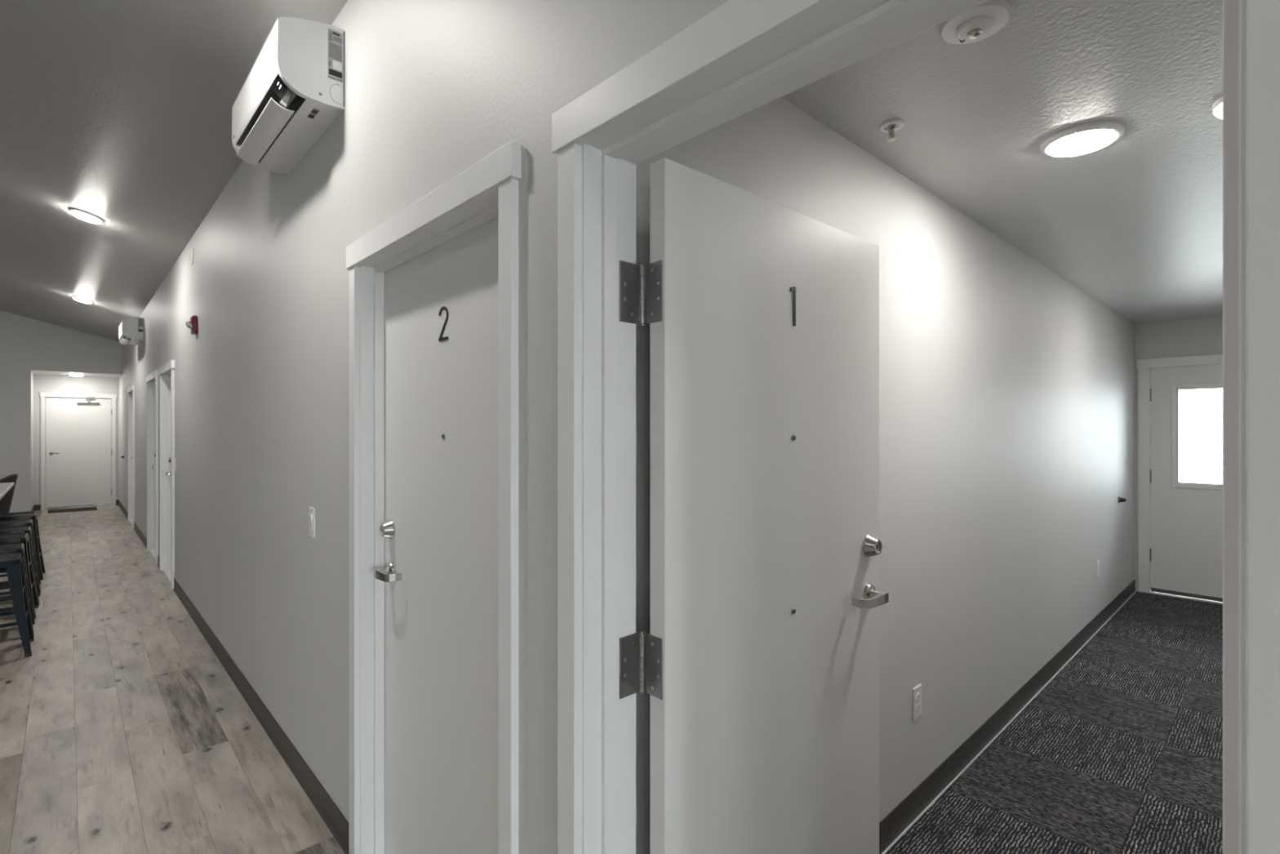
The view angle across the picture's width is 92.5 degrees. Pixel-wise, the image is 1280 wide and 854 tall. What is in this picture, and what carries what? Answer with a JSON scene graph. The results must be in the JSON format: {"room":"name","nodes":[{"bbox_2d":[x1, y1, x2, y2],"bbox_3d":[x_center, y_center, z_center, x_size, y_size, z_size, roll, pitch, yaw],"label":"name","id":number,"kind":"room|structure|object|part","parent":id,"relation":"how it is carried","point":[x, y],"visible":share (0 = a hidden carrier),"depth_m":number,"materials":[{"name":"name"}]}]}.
{"room":"apartment building hallway","nodes":[
{"label":"apartment building hallway","id":0,"kind":"room"},
{"bbox_2d":[0,310,122,512],"bbox_3d":[-11.737,-0.800,8.684,6.725,4.600,0.120,0,0,-43],"label":"wall","id":1,"kind":"structure","parent":0,"point":[27,344],"depth_m":10.11,"materials":[{"name":"grey paint"}]},
{"bbox_2d":[8,499,118,513],"bbox_3d":[-12.068,1.448,9.037,6.725,0.105,1.112,0,0,-43],"label":"baseboard","id":2,"kind":"structure","parent":1,"relation":"attached to","point":[36,507],"depth_m":10.96,"materials":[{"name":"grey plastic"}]},
{"bbox_2d":[31,370,119,509],"bbox_3d":[-10.125,0.200,11.041,1.422,2.600,1.120,0,0,-43],"label":"wall","id":3,"kind":"structure","parent":0,"point":[39,383],"depth_m":11.11,"materials":[{"name":"grey paint"}]},
{"bbox_2d":[40,392,116,510],"bbox_3d":[-10.427,0.440,11.388,1.044,2.120,0.140,0,0,-43],"label":"door frame","id":4,"kind":"structure","parent":3,"relation":"attached to","point":[42,395],"depth_m":11.27,"materials":[{"name":"white wood"}]},
{"bbox_3d":[-10.747,0.477,11.021,0.055,2.045,0.020,0,0,-43],"label":"casing","id":5,"kind":"part","parent":4,"relation":"part of","materials":[{"name":"white wood"}]},
{"bbox_3d":[-10.391,-0.583,11.350,1.044,0.075,0.025,0,0,-43],"label":"header casing","id":6,"kind":"part","parent":4,"relation":"part of","materials":[{"name":"white wood"}]},
{"bbox_3d":[-10.039,0.477,11.683,0.055,2.045,0.020,0,0,-43],"label":"casing","id":7,"kind":"part","parent":4,"relation":"part of","materials":[{"name":"white wood"}]},
{"bbox_2d":[45,396,111,508],"bbox_3d":[-10.377,0.461,11.341,0.914,2.042,0.156,0,0,-43],"label":"door","id":8,"kind":"structure","parent":3,"relation":"in","point":[78,451],"depth_m":11.34,"materials":[{"name":"white paint"}]},
{"bbox_3d":[-10.274,-0.503,11.422,0.068,0.113,0.146,0,0,12],"label":"closer arm","id":9,"kind":"part","parent":8,"relation":"part of","materials":[{"name":"metal"}]},
{"bbox_2d":[31,370,121,377],"bbox_3d":[-10.125,-1.017,11.041,1.422,0.150,1.120,0,0,-43],"label":"ceiling","id":10,"kind":"structure","parent":0,"point":[35,372],"depth_m":10.95,"materials":[{"name":"grey paint"}]},
{"bbox_2d":[68,373,84,376],"bbox_3d":[-10.058,-0.925,10.925,0.210,0.034,0.210,0,0,-43],"label":"recessed light","id":11,"kind":"object","parent":10,"relation":"in","point":[73,375],"visible":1,"depth_m":10.88,"materials":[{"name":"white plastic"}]},
{"bbox_2d":[164,457,171,475],"bbox_3d":[-4.614,0.470,6.091,0.104,2.023,0.924,0,0,-43],"label":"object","id":12,"kind":"structure","parent":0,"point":[170,458],"depth_m":6.35,"materials":[{"name":"silver metal"}]},
{"bbox_2d":[0,0,347,341],"bbox_3d":[-5.097,-2.183,1.599,6.982,1.416,19.540,0,0,-43],"label":"ceiling","id":13,"kind":"structure","parent":0,"point":[118,112],"depth_m":3.46,"materials":[{"name":"grey paint"}]},
{"bbox_2d":[71,295,93,303],"bbox_3d":[-7.202,-1.643,7.914,0.206,0.073,0.210,0,0,-34],"label":"ceiling light","id":14,"kind":"object","parent":13,"relation":"attached to","point":[77,298],"visible":1,"depth_m":7.86,"materials":[{"name":"white plastic"}]},
{"bbox_2d":[73,297,91,303],"bbox_3d":[-7.205,-1.634,7.911,0.177,0.026,0.177,19,-13,-42],"label":"diffuser","id":15,"kind":"object","parent":14,"relation":"attached to","point":[80,299],"depth_m":7.87,"materials":[{"name":"white plastic"}]},
{"bbox_2d":[68,207,104,223],"bbox_3d":[-4.339,-1.652,4.801,0.206,0.073,0.210,0,0,-34],"label":"ceiling light","id":16,"kind":"object","parent":13,"relation":"attached to","point":[83,215],"visible":1,"depth_m":4.76,"materials":[{"name":"white plastic"}]},
{"bbox_2d":[71,210,100,223],"bbox_3d":[-4.342,-1.643,4.798,0.177,0.026,0.177,19,-13,-42],"label":"diffuser","id":17,"kind":"object","parent":16,"relation":"attached to","point":[83,215],"depth_m":4.76,"materials":[{"name":"white plastic"}]},
{"bbox_2d":[119,0,728,853],"bbox_3d":[-2.973,-0.100,4.339,0.137,3.200,20.400,0,0,-43],"label":"wall","id":18,"kind":"structure","parent":0,"point":[433,88],"depth_m":2.29,"materials":[{"name":"grey paint"}]},
{"bbox_2d":[127,384,134,528],"bbox_3d":[-7.759,0.441,9.435,0.163,2.118,1.072,0,0,-43],"label":"door frame","id":19,"kind":"structure","parent":18,"relation":"attached to","point":[131,390],"depth_m":9.74,"materials":[{"name":"white wood"}]},
{"bbox_3d":[-8.147,0.479,9.753,0.020,2.042,0.054,0,0,-43],"label":"casing","id":20,"kind":"part","parent":19,"relation":"part of","materials":[{"name":"white wood"}]},
{"bbox_3d":[-7.809,-0.580,9.388,0.026,0.076,1.072,0,0,-43],"label":"header casing","id":21,"kind":"part","parent":19,"relation":"part of","materials":[{"name":"white wood"}]},
{"bbox_3d":[-7.467,0.479,9.027,0.020,2.042,0.054,0,0,-43],"label":"casing","id":22,"kind":"part","parent":19,"relation":"part of","materials":[{"name":"white wood"}]},
{"bbox_2d":[118,317,143,345],"bbox_3d":[-6.782,-1.271,8.154,0.213,0.294,0.780,0,0,-43],"label":"air conditioner","id":23,"kind":"object","parent":18,"relation":"attached to","point":[131,331],"visible":1,"depth_m":7.90,"materials":[{"name":"white plastic"}]},
{"bbox_2d":[146,369,158,564],"bbox_3d":[-5.573,0.441,7.098,0.163,2.118,1.072,0,0,-43],"label":"door","id":24,"kind":"structure","parent":18,"relation":"attached to","point":[152,379],"depth_m":7.40,"materials":[{"name":"white wood"}]},
{"bbox_3d":[-5.961,0.479,7.417,0.020,2.042,0.054,0,0,-43],"label":"casing","id":25,"kind":"part","parent":24,"relation":"part of","materials":[{"name":"white wood"}]},
{"bbox_3d":[-5.623,-0.580,7.051,0.026,0.076,1.072,0,0,-43],"label":"header casing","id":26,"kind":"part","parent":24,"relation":"part of","materials":[{"name":"white wood"}]},
{"bbox_3d":[-5.280,0.479,6.690,0.020,2.042,0.054,0,0,-43],"label":"casing","id":27,"kind":"part","parent":24,"relation":"part of","materials":[{"name":"white wood"}]},
{"bbox_2d":[158,360,174,589],"bbox_3d":[-4.623,0.441,6.083,0.163,2.118,1.072,0,0,-43],"label":"door","id":28,"kind":"structure","parent":18,"relation":"attached to","point":[166,371],"depth_m":6.39,"materials":[{"name":"white wood"}]},
{"bbox_3d":[-5.011,0.479,6.402,0.020,2.042,0.054,0,0,-43],"label":"casing","id":29,"kind":"part","parent":28,"relation":"part of","materials":[{"name":"white wood"}]},
{"bbox_3d":[-4.673,-0.580,6.036,0.026,0.076,1.072,0,0,-43],"label":"header casing","id":30,"kind":"part","parent":28,"relation":"part of","materials":[{"name":"white wood"}]},
{"bbox_3d":[-4.331,0.479,5.675,0.020,2.042,0.054,0,0,-43],"label":"casing","id":31,"kind":"part","parent":28,"relation":"part of","materials":[{"name":"white wood"}]},
{"bbox_2d":[173,457,176,471],"bbox_3d":[-4.258,0.340,5.603,0.012,0.120,0.072,0,0,-43],"label":"light switch","id":32,"kind":"object","parent":18,"relation":"attached to","point":[175,460],"visible":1,"depth_m":5.59,"materials":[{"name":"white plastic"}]},
{"bbox_3d":[-4.255,0.340,5.605,0.006,0.120,0.072,0,0,-43],"label":"plate","id":33,"kind":"part","parent":32,"relation":"part of","materials":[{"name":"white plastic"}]},
{"bbox_2d":[186,315,197,334],"bbox_3d":[-3.431,-0.780,4.678,0.069,0.134,0.116,0,0,-43],"label":"fire alarm","id":34,"kind":"object","parent":18,"relation":"attached to","point":[193,325],"visible":1,"depth_m":4.65,"materials":[{"name":"red plastic"}]},
{"bbox_2d":[118,499,348,853],"bbox_3d":[-3.028,1.448,4.288,0.012,0.105,20.400,0,0,-43],"label":"baseboard","id":35,"kind":"structure","parent":18,"relation":"attached to","point":[334,819],"depth_m":2.90,"materials":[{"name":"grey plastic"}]},
{"bbox_2d":[231,17,345,174],"bbox_3d":[-1.398,-1.271,2.400,0.213,0.294,0.780,0,0,-43],"label":"air conditioner","id":36,"kind":"object","parent":18,"relation":"attached to","point":[293,91],"visible":1,"depth_m":2.19,"materials":[{"name":"white plastic"}]},
{"bbox_3d":[-1.254,-1.160,2.163,0.035,0.060,0.008,0,0,-43],"label":"louver arm","id":37,"kind":"part","parent":36,"relation":"part of","materials":[{"name":"white plastic"}]},
{"bbox_2d":[311,109,318,114],"bbox_3d":[-1.169,-1.132,2.200,0.018,0.001,0.026,0,0,-43],"label":"print","id":38,"kind":"object","parent":36,"relation":"on","point":[313,111],"depth_m":2.20,"materials":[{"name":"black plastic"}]},
{"bbox_2d":[328,31,332,41],"bbox_3d":[-1.089,-1.376,2.156,0.011,0.032,0.001,0,0,-43],"label":"print","id":39,"kind":"object","parent":36,"relation":"on","point":[330,32],"depth_m":2.16},
{"bbox_2d":[328,75,342,82],"bbox_3d":[-1.078,-1.232,2.167,0.048,0.006,0.001,0,0,-43],"label":"print","id":40,"kind":"object","parent":36,"relation":"attached to","point":[331,78],"depth_m":2.17},
{"bbox_2d":[328,68,342,78],"bbox_3d":[-1.077,-1.251,2.167,0.044,0.020,0.001,0,0,-43],"label":"print","id":41,"kind":"object","parent":36,"relation":"on","point":[333,73],"depth_m":2.17,"materials":[{"name":"black plastic"}]},
{"bbox_2d":[328,41,342,62],"bbox_3d":[-1.078,-1.327,2.167,0.042,0.055,0.001,0,0,-43],"label":"print","id":42,"kind":"object","parent":36,"relation":"on","point":[335,47],"depth_m":2.17},
{"bbox_2d":[333,59,342,71],"bbox_3d":[-1.073,-1.281,2.171,0.030,0.030,0.001,0,0,-43],"label":"print","id":43,"kind":"object","parent":36,"relation":"on","point":[337,64],"depth_m":2.17,"materials":[{"name":"white paper"}]},
{"bbox_2d":[333,35,342,44],"bbox_3d":[-1.073,-1.373,2.171,0.028,0.017,0.001,0,0,-43],"label":"print","id":44,"kind":"object","parent":36,"relation":"on","point":[336,39],"depth_m":2.17},
{"bbox_3d":[-1.319,-1.278,2.467,0.006,0.267,0.770,0,0,-43],"label":"mounting plate","id":45,"kind":"part","parent":36,"relation":"part of","materials":[{"name":"metal"}]},
{"bbox_2d":[308,506,315,537],"bbox_3d":[-1.329,0.385,2.472,0.012,0.120,0.072,0,0,-43],"label":"light switch","id":46,"kind":"object","parent":18,"relation":"attached to","point":[311,510],"visible":1,"depth_m":2.46,"materials":[{"name":"white plastic"}]},
{"bbox_3d":[-1.329,0.385,2.472,0.003,0.068,0.035,0,0,-43],"label":"rocker frame","id":47,"kind":"part","parent":46,"relation":"part of","materials":[{"name":"white plastic"}]},
{"bbox_2d":[346,140,521,853],"bbox_3d":[-0.584,0.441,1.767,0.163,2.118,1.072,0,0,-43],"label":"door frame","id":48,"kind":"structure","parent":18,"relation":"attached to","point":[487,190],"depth_m":1.99,"materials":[{"name":"white wood"}]},
{"bbox_3d":[-0.972,0.479,2.086,0.020,2.042,0.054,0,0,-43],"label":"casing","id":49,"kind":"part","parent":48,"relation":"part of","materials":[{"name":"white wood"}]},
{"bbox_3d":[-0.634,-0.580,1.720,0.026,0.076,1.072,0,0,-43],"label":"header casing","id":50,"kind":"part","parent":48,"relation":"part of","materials":[{"name":"white wood"}]},
{"bbox_3d":[-0.292,0.479,1.359,0.020,2.042,0.054,0,0,-43],"label":"casing","id":51,"kind":"part","parent":48,"relation":"part of","materials":[{"name":"white wood"}]},
{"bbox_2d":[373,216,498,853],"bbox_3d":[-0.576,0.470,1.775,0.104,2.023,0.924,0,0,-43],"label":"door","id":52,"kind":"structure","parent":18,"relation":"in","point":[440,527],"depth_m":1.79,"materials":[{"name":"white paint"}]},
{"bbox_3d":[-0.837,0.484,1.996,0.132,0.031,0.042,0,0,30],"label":"lever handle","id":53,"kind":"part","parent":52,"relation":"part of","materials":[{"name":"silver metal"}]},
{"bbox_3d":[-0.858,0.484,2.050,0.052,0.060,0.060,0,0,-43],"label":"lever handle","id":54,"kind":"part","parent":52,"relation":"part of","materials":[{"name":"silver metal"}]},
{"bbox_2d":[619,157,888,853],"bbox_3d":[0.355,0.470,1.509,0.957,2.023,0.108,0,0,-40],"label":"door","id":55,"kind":"structure","parent":18,"relation":"in","point":[762,314],"depth_m":1.43,"materials":[{"name":"white paint"}]},
{"bbox_3d":[0.655,0.484,1.709,0.132,0.031,0.042,0,0,-25],"label":"lever handle","id":56,"kind":"part","parent":55,"relation":"part of","materials":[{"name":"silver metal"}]},
{"bbox_3d":[0.680,0.484,1.761,0.060,0.060,0.052,0,0,-42],"label":"lever handle","id":57,"kind":"part","parent":55,"relation":"part of","materials":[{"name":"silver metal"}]},
{"bbox_2d":[551,0,1279,853],"bbox_3d":[0.241,0.441,0.885,0.163,2.118,1.041,0,0,-43],"label":"door frame","id":58,"kind":"structure","parent":18,"relation":"attached to","point":[742,56],"depth_m":0.95,"materials":[{"name":"white wood"}]},
{"bbox_3d":[-0.137,0.479,1.193,0.020,2.042,0.054,0,0,-43],"label":"casing","id":59,"kind":"part","parent":58,"relation":"part of","materials":[{"name":"white wood"}]},
{"bbox_3d":[0.191,-0.580,0.838,0.026,0.076,1.041,0,0,-43],"label":"header casing","id":60,"kind":"part","parent":58,"relation":"part of","materials":[{"name":"white wood"}]},
{"bbox_3d":[0.522,0.479,0.488,0.020,2.042,0.054,0,0,-43],"label":"casing","id":61,"kind":"part","parent":58,"relation":"part of","materials":[{"name":"white wood"}]},
{"bbox_2d":[0,505,1222,853],"bbox_3d":[-3.174,1.560,4.248,13.170,0.120,20.540,0,0,-43],"label":"floor","id":62,"kind":"structure","parent":0,"point":[123,731],"depth_m":2.90,"materials":[{"name":"brown wood"}]},
{"bbox_2d":[0,482,14,499],"bbox_3d":[-5.651,1.044,4.641,1.090,0.912,4.100,0,0,-43],"label":"kitchen island","id":63,"kind":"object","parent":62,"relation":"on","point":[5,487],"visible":1,"depth_m":5.93,"materials":[{"name":"stone"}]},
{"bbox_2d":[0,474,17,514],"bbox_3d":[-7.282,1.021,6.813,0.504,0.962,0.571,0,0,-43],"label":"dining chair","id":64,"kind":"object","parent":62,"relation":"on","point":[6,501],"visible":0.42,"depth_m":6.85,"materials":[{"name":"grey fabric"}]},
{"bbox_2d":[0,552,34,657],"bbox_3d":[-4.280,1.183,4.020,0.418,0.635,0.418,0,0,-43],"label":"metal stool","id":65,"kind":"object","parent":62,"relation":"on","point":[12,563],"visible":1,"depth_m":4.00,"materials":[{"name":"blue paint"}]},
{"bbox_3d":[-4.169,1.100,3.901,0.326,0.016,0.005,0,0,-43],"label":"foot rail","id":66,"kind":"part","parent":65,"relation":"part of","materials":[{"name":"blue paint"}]},
{"bbox_3d":[-4.159,1.280,3.890,0.356,0.022,0.005,0,0,-43],"label":"foot rail","id":67,"kind":"part","parent":65,"relation":"part of","materials":[{"name":"black metal"}]},
{"bbox_3d":[-4.280,0.887,4.020,0.312,0.045,0.312,0,0,-43],"label":"seat","id":68,"kind":"part","parent":65,"relation":"part of","materials":[{"name":"blue paint"}]},
{"bbox_3d":[-4.392,1.100,4.139,0.326,0.016,0.005,0,0,-43],"label":"foot rail","id":69,"kind":"part","parent":65,"relation":"part of","materials":[{"name":"black metal"}]},
{"bbox_3d":[-4.402,1.280,4.150,0.356,0.022,0.005,0,0,-43],"label":"foot rail","id":70,"kind":"part","parent":65,"relation":"part of","materials":[{"name":"black metal"}]},
{"bbox_3d":[-4.053,1.192,4.013,0.129,0.593,0.092,0,0,2],"label":"leg","id":71,"kind":"part","parent":65,"relation":"part of","materials":[{"name":"blue paint"}]},
{"bbox_3d":[-4.273,1.192,4.248,0.092,0.593,0.129,0,0,2],"label":"leg","id":72,"kind":"part","parent":65,"relation":"part of","materials":[{"name":"blue paint"}]},
{"bbox_2d":[0,542,35,636],"bbox_3d":[-4.627,1.183,4.381,0.418,0.635,0.418,0,0,-44],"label":"metal stool","id":73,"kind":"object","parent":62,"relation":"on","point":[15,547],"visible":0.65,"depth_m":4.40,"materials":[{"name":"black paint"}]},
{"bbox_3d":[-4.513,1.100,4.264,0.326,0.016,0.005,0,0,-44],"label":"foot rail","id":74,"kind":"part","parent":73,"relation":"part of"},
{"bbox_3d":[-4.503,1.280,4.253,0.356,0.022,0.005,0,0,-44],"label":"foot rail","id":75,"kind":"part","parent":73,"relation":"part of","materials":[{"name":"black metal"}]},
{"bbox_3d":[-4.627,0.887,4.381,0.312,0.045,0.312,0,0,-44],"label":"seat","id":76,"kind":"part","parent":73,"relation":"part of","materials":[{"name":"black paint"}]},
{"bbox_3d":[-4.750,1.280,4.509,0.356,0.022,0.005,0,0,-44],"label":"foot rail","id":77,"kind":"part","parent":73,"relation":"part of","materials":[{"name":"black metal"}]},
{"bbox_3d":[-4.399,1.192,4.377,0.129,0.593,0.092,0,0,1],"label":"leg","id":78,"kind":"part","parent":73,"relation":"part of","materials":[{"name":"black paint"}]},
{"bbox_3d":[-4.623,1.192,4.609,0.092,0.593,0.129,0,0,1],"label":"leg","id":79,"kind":"part","parent":73,"relation":"part of","materials":[{"name":"black paint"}]},
{"bbox_2d":[0,533,39,618],"bbox_3d":[-5.030,1.183,4.812,0.418,0.635,0.418,0,0,-42],"label":"metal stool","id":80,"kind":"object","parent":62,"relation":"on","point":[23,538],"visible":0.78,"depth_m":4.82,"materials":[{"name":"black paint"}]},
{"bbox_3d":[-4.910,1.280,4.680,0.356,0.022,0.005,0,0,-42],"label":"foot rail","id":81,"kind":"part","parent":80,"relation":"part of","materials":[{"name":"black metal"}]},
{"bbox_3d":[-5.030,0.887,4.812,0.312,0.045,0.312,0,0,-42],"label":"seat","id":82,"kind":"part","parent":80,"relation":"part of","materials":[{"name":"black paint"}]},
{"bbox_3d":[-5.149,1.280,4.944,0.356,0.022,0.005,0,0,-42],"label":"foot rail","id":83,"kind":"part","parent":80,"relation":"part of","materials":[{"name":"black metal"}]},
{"bbox_3d":[-4.802,1.192,4.800,0.129,0.593,0.092,0,0,3],"label":"leg","id":84,"kind":"part","parent":80,"relation":"part of","materials":[{"name":"black paint"}]},
{"bbox_3d":[-5.018,1.192,5.039,0.092,0.593,0.129,0,0,3],"label":"leg","id":85,"kind":"part","parent":80,"relation":"part of","materials":[{"name":"black paint"}]},
{"bbox_2d":[0,525,40,604],"bbox_3d":[-5.348,1.183,5.158,0.418,0.635,0.418,0,0,-44],"label":"metal stool","id":86,"kind":"object","parent":62,"relation":"on","point":[27,529],"visible":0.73,"depth_m":5.17,"materials":[{"name":"black paint"}]},
{"bbox_3d":[-5.348,0.887,5.158,0.312,0.045,0.312,0,0,-44],"label":"seat","id":87,"kind":"part","parent":86,"relation":"part of","materials":[{"name":"black paint"}]},
{"bbox_3d":[-5.120,1.192,5.152,0.129,0.593,0.092,0,0,1],"label":"leg","id":88,"kind":"part","parent":86,"relation":"part of","materials":[{"name":"black paint"}]},
{"bbox_3d":[-5.342,1.192,5.385,0.092,0.593,0.129,0,0,1],"label":"leg","id":89,"kind":"part","parent":86,"relation":"part of","materials":[{"name":"black paint"}]},
{"bbox_2d":[0,519,40,591],"bbox_3d":[-5.736,1.183,5.562,0.418,0.635,0.418,0,0,-44],"label":"metal stool","id":90,"kind":"object","parent":62,"relation":"on","point":[22,522],"visible":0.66,"depth_m":5.56,"materials":[{"name":"black paint"}]},
{"bbox_3d":[-5.736,0.887,5.562,0.312,0.045,0.312,0,0,-44],"label":"seat","id":91,"kind":"part","parent":90,"relation":"part of","materials":[{"name":"black paint"}]},
{"bbox_3d":[-5.528,1.192,5.559,0.122,0.593,0.122,0,0,-44],"label":"leg","id":92,"kind":"part","parent":90,"relation":"part of","materials":[{"name":"black paint"}]},
{"bbox_3d":[-5.732,1.192,5.790,0.092,0.593,0.129,0,0,1],"label":"leg","id":93,"kind":"part","parent":90,"relation":"part of","materials":[{"name":"black paint"}]},
{"bbox_2d":[0,511,45,579],"bbox_3d":[-6.151,1.183,6.022,0.418,0.635,0.418,0,0,-42],"label":"metal stool","id":94,"kind":"object","parent":62,"relation":"on","point":[33,516],"visible":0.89,"depth_m":6.01,"materials":[{"name":"black paint"}]},
{"bbox_3d":[-6.151,0.887,6.022,0.312,0.045,0.312,0,0,-42],"label":"seat","id":95,"kind":"part","parent":94,"relation":"part of","materials":[{"name":"black paint"}]},
{"bbox_3d":[-5.924,1.192,6.011,0.129,0.593,0.092,0,0,3],"label":"leg","id":96,"kind":"part","parent":94,"relation":"part of","materials":[{"name":"black paint"}]},
{"bbox_3d":[-6.140,1.192,6.250,0.092,0.593,0.129,0,0,3],"label":"leg","id":97,"kind":"part","parent":94,"relation":"part of","materials":[{"name":"black paint"}]},
{"bbox_2d":[47,506,97,513],"bbox_3d":[-10.214,1.495,11.026,0.650,0.010,0.500,0,0,-43],"label":"door mat","id":98,"kind":"object","parent":62,"relation":"on","point":[75,509],"visible":1,"depth_m":11.01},
{"bbox_2d":[635,97,1134,853],"bbox_3d":[2.252,0.200,3.559,6.428,2.600,0.120,0,0,-43],"label":"wall","id":99,"kind":"structure","parent":0,"point":[1006,388],"depth_m":2.65,"materials":[{"name":"grey paint"}]},
{"bbox_2d":[912,684,921,719],"bbox_3d":[1.073,1.063,2.366,0.072,0.120,0.010,0,0,-43],"label":"wall outlet","id":100,"kind":"object","parent":99,"relation":"attached to","point":[917,691],"visible":1,"depth_m":2.36,"materials":[{"name":"white plastic"}]},
{"bbox_2d":[915,692,919,702],"bbox_3d":[1.073,1.044,2.366,0.034,0.034,0.010,0,0,-43],"label":"receptacle","id":101,"kind":"object","parent":100,"relation":"attached to","point":[917,694],"depth_m":2.36,"materials":[{"name":"white plastic"}]},
{"bbox_2d":[915,702,919,711],"bbox_3d":[1.073,1.083,2.366,0.034,0.034,0.010,0,0,-43],"label":"receptacle","id":102,"kind":"object","parent":100,"relation":"attached to","point":[917,704],"depth_m":2.36,"materials":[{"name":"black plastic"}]},
{"bbox_2d":[879,579,1137,853],"bbox_3d":[2.748,1.448,2.927,6.288,0.105,1.480,0,0,-43],"label":"baseboard","id":103,"kind":"structure","parent":99,"relation":"attached to","point":[908,810],"depth_m":2.83,"materials":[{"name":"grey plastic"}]},
{"bbox_2d":[1096,560,1099,577],"bbox_3d":[3.402,1.052,4.546,0.072,0.120,0.010,0,0,-43],"label":"wall outlet","id":104,"kind":"object","parent":99,"relation":"attached to","point":[1098,561],"visible":1,"depth_m":4.53,"materials":[{"name":"white plastic"}]},
{"bbox_2d":[1118,496,1126,502],"bbox_3d":[4.007,0.606,5.085,0.053,0.053,0.050,0,0,-43],"label":"door stop","id":105,"kind":"object","parent":99,"relation":"attached to","point":[1120,500],"visible":1,"depth_m":5.08,"materials":[{"name":"metal"}]},
{"bbox_2d":[781,0,1222,324],"bbox_3d":[2.799,-1.017,2.975,6.428,0.150,1.720,0,0,-43],"label":"ceiling","id":106,"kind":"structure","parent":0,"point":[1134,222],"depth_m":1.96,"materials":[{"name":"grey paint"}]},
{"bbox_2d":[879,119,904,142],"bbox_3d":[0.785,-0.918,1.910,0.074,0.048,0.074,0,0,-43],"label":"sprinkler head","id":107,"kind":"object","parent":106,"relation":"attached to","point":[891,126],"visible":1,"depth_m":1.90},
{"bbox_2d":[940,0,1011,44],"bbox_3d":[0.774,-0.922,1.416,0.144,0.040,0.144,0,0,-43],"label":"smoke detector","id":108,"kind":"object","parent":106,"relation":"attached to","point":[982,21],"visible":0.98,"depth_m":1.40,"materials":[{"name":"white plastic"}]},
{"bbox_2d":[1040,121,1124,156],"bbox_3d":[1.439,-0.930,1.998,0.224,0.024,0.224,0,0,-43],"label":"recessed light","id":109,"kind":"object","parent":106,"relation":"in","point":[1086,138],"visible":1,"depth_m":1.96,"materials":[{"name":"white plastic"}]},
{"bbox_2d":[1046,129,1116,156],"bbox_3d":[1.439,-0.926,1.998,0.187,0.016,0.187,0,0,-43],"label":"diffuser","id":110,"kind":"object","parent":109,"relation":"attached to","point":[1063,143],"depth_m":1.98,"materials":[{"name":"white plastic"}]},
{"bbox_2d":[1212,96,1222,119],"bbox_3d":[1.763,-0.925,1.731,0.210,0.034,0.210,0,0,-43],"label":"recessed light","id":111,"kind":"object","parent":106,"relation":"in","point":[1217,108],"visible":0.24,"depth_m":1.78,"materials":[{"name":"white plastic"}]},
{"bbox_2d":[1214,102,1222,119],"bbox_3d":[1.763,-0.921,1.731,0.201,0.026,0.201,0,0,-43],"label":"diffuser","id":112,"kind":"object","parent":111,"relation":"attached to","point":[1218,106],"depth_m":1.78,"materials":[{"name":"white plastic"}]},
{"bbox_2d":[1134,315,1222,591],"bbox_3d":[5.094,0.200,5.123,0.140,2.600,1.480,0,0,-43],"label":"wall","id":113,"kind":"structure","parent":0,"point":[1200,336],"depth_m":5.44,"materials":[{"name":"grey paint"}]},
{"bbox_2d":[1136,354,1222,604],"bbox_3d":[4.966,0.443,5.234,0.175,2.115,1.109,0,0,-43],"label":"door frame","id":114,"kind":"structure","parent":113,"relation":"attached to","point":[1144,366],"depth_m":5.54,"materials":[{"name":"white wood"}]},
{"bbox_3d":[4.577,0.483,5.559,0.020,2.033,0.080,0,0,-43],"label":"casing","id":115,"kind":"part","parent":114,"relation":"part of","materials":[{"name":"white wood"}]},
{"bbox_3d":[4.919,-0.574,5.189,0.026,0.082,1.109,0,0,-43],"label":"header casing","id":116,"kind":"part","parent":114,"relation":"part of","materials":[{"name":"white wood"}]},
{"bbox_2d":[1149,364,1222,601],"bbox_3d":[4.924,0.475,5.203,0.101,2.017,0.926,0,0,-43],"label":"door","id":117,"kind":"structure","parent":113,"relation":"in","point":[1186,550],"depth_m":5.40,"materials":[{"name":"white paint"}]},
{"label":"outside","id":118,"kind":"structure","parent":0,"visible":0},
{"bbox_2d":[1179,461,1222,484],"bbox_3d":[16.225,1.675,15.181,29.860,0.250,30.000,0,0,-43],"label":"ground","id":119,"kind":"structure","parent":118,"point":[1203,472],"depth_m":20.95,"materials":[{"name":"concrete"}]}
]}

